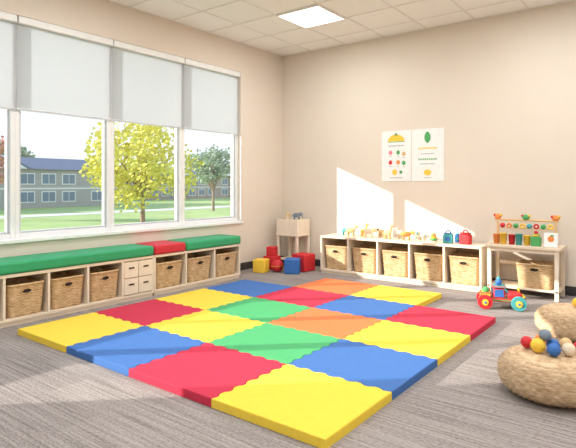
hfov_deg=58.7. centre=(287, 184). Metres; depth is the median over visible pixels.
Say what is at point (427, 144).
poster
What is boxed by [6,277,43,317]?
wicker basket
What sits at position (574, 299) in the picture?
ball
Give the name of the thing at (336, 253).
wicker basket
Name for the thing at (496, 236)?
cup
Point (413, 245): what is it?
storage shelf
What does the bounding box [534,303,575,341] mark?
woven pouf
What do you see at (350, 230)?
horse
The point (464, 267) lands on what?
wicker basket
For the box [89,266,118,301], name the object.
wicker basket
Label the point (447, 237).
case
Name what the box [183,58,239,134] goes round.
roller blind
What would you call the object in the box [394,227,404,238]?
horse
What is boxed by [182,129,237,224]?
window
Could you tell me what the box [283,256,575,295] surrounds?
baseboard
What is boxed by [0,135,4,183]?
maple tree
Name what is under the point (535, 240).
toy shape sorter
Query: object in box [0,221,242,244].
trim
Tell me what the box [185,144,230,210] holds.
tree
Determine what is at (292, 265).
block
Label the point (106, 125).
window
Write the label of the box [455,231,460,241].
case
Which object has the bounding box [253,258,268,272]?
block
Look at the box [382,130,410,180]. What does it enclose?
poster
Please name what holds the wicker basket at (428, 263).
on the storage shelf
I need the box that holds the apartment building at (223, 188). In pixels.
[114,168,230,200]
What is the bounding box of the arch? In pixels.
[493,213,560,244]
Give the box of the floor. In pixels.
[0,262,575,447]
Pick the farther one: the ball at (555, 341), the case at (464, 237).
the case at (464, 237)
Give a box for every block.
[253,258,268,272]
[263,255,280,269]
[266,246,277,255]
[284,257,300,273]
[292,252,314,271]
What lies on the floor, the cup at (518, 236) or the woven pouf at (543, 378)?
the woven pouf at (543, 378)
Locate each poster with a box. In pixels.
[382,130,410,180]
[412,127,443,180]
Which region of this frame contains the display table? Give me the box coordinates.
[485,241,566,301]
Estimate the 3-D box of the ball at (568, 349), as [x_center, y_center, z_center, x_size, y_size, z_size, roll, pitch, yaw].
[1.567,0.917,2.856,0.075,0.072,0.075,0,0,37]
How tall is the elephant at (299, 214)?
0.114 m
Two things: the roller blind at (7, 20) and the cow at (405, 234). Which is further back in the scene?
the cow at (405, 234)
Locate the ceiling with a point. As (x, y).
(252, 23)
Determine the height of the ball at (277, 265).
0.170 m
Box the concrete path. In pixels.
[0,206,230,218]
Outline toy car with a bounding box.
[476,276,526,310]
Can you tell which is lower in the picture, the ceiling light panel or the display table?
the display table
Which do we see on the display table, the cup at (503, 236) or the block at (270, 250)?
the cup at (503, 236)
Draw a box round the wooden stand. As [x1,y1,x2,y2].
[276,218,309,259]
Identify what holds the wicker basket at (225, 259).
on the storage bench at (211, 251)
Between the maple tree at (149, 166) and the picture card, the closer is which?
the picture card
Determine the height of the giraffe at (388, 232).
0.206 m
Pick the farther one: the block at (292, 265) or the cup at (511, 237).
the block at (292, 265)
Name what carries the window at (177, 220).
in the wall at (260, 79)
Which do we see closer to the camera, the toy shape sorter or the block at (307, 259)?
the toy shape sorter
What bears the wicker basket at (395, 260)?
on the storage shelf
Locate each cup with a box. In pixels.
[493,233,499,242]
[500,233,506,243]
[508,234,514,243]
[515,233,522,244]
[523,235,530,245]
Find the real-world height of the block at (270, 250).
0.130 m
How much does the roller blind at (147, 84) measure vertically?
0.883 m
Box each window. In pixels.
[0,109,14,239]
[15,23,110,238]
[111,46,181,230]
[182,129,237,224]
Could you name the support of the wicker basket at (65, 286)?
on the storage bench at (135, 275)
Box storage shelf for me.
[320,233,486,291]
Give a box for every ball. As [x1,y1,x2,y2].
[271,260,283,271]
[520,336,531,347]
[530,338,545,352]
[538,329,551,340]
[546,339,559,346]
[546,343,560,356]
[559,338,572,347]
[561,343,575,355]
[572,298,575,306]
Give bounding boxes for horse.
[345,224,358,236]
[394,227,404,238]
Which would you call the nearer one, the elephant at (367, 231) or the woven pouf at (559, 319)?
the woven pouf at (559, 319)
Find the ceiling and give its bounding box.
[108,0,574,56]
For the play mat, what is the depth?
3.66 m
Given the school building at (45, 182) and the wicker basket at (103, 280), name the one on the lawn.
the school building at (45, 182)
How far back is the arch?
5.62 m
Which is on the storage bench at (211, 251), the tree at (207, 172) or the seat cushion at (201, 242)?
the seat cushion at (201, 242)
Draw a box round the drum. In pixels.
[285,213,290,218]
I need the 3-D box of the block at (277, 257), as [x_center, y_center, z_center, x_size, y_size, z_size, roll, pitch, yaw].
[-0.228,1.105,7.324,0.194,0.190,0.194,0,0,32]
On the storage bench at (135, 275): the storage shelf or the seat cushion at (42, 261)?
the seat cushion at (42, 261)
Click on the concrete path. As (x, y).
(167, 209)
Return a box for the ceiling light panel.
[276,4,345,28]
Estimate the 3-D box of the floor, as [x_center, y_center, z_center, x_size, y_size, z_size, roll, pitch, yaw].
[-0.039,1.275,2.271,7.400,0.150,9.400,0,0,37]
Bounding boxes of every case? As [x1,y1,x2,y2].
[443,230,452,242]
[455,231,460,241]
[459,230,471,244]
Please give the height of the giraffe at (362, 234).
0.185 m
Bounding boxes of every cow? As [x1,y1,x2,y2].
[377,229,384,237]
[400,230,414,239]
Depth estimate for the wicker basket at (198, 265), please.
6.08 m
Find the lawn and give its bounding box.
[0,198,230,231]
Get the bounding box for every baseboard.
[240,256,282,269]
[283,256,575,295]
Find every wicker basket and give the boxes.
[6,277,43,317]
[50,271,83,309]
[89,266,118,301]
[156,257,181,288]
[187,253,210,282]
[216,250,236,276]
[325,243,346,269]
[352,245,375,273]
[382,247,407,276]
[414,250,442,280]
[448,252,478,285]
[516,259,554,289]
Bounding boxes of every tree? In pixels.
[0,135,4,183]
[0,139,34,157]
[79,120,203,221]
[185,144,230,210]
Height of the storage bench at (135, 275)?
0.440 m
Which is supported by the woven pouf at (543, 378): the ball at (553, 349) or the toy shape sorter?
the ball at (553, 349)
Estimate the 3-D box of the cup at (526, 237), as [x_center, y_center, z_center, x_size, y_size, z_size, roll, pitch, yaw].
[2.577,0.596,5.519,0.078,0.106,0.078,0,0,37]
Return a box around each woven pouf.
[497,344,575,407]
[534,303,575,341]
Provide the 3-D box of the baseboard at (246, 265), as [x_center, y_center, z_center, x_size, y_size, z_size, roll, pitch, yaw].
[-2.814,1.150,4.392,0.014,0.100,9.000,0,0,37]
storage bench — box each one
[0,255,153,327]
[152,244,239,295]
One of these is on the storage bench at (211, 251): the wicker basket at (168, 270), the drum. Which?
the wicker basket at (168, 270)
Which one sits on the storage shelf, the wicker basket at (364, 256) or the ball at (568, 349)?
the wicker basket at (364, 256)
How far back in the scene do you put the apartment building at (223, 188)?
119.74 m
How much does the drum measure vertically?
0.101 m
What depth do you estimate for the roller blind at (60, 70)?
5.16 m
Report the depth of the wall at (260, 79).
6.93 m
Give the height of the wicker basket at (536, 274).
0.260 m
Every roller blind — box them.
[0,11,16,109]
[16,16,112,120]
[112,40,184,128]
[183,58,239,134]
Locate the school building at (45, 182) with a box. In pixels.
[0,155,101,208]
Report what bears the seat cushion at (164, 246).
on the storage bench at (211, 251)
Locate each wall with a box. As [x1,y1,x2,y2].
[0,0,281,262]
[282,0,575,286]
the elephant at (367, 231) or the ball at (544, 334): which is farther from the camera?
the elephant at (367, 231)
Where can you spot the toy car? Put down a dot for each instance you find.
(484, 297)
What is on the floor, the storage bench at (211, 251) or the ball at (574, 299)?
the storage bench at (211, 251)
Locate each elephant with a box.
[292,212,302,219]
[362,228,377,237]
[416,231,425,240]
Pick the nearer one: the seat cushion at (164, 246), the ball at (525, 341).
the ball at (525, 341)
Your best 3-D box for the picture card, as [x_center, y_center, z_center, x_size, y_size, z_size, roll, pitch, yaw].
[2.738,0.573,5.329,0.130,0.151,0.062,0,0,32]
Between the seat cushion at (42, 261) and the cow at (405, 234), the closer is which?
the seat cushion at (42, 261)
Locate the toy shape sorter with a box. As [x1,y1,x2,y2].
[530,231,541,246]
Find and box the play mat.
[18,278,495,447]
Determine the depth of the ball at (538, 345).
2.89 m
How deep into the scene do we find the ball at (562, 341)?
2.93 m
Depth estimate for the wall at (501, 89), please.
6.36 m
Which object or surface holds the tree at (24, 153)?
on the lawn
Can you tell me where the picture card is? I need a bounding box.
[544,233,557,247]
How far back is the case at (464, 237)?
5.94 m
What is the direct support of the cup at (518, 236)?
on the display table
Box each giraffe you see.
[360,224,368,235]
[382,223,393,238]
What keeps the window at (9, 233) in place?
in the wall at (260, 79)
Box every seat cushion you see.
[0,244,153,275]
[136,240,185,254]
[167,234,240,250]
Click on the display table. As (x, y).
(497, 247)
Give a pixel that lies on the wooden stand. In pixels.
(296, 228)
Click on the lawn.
(31, 223)

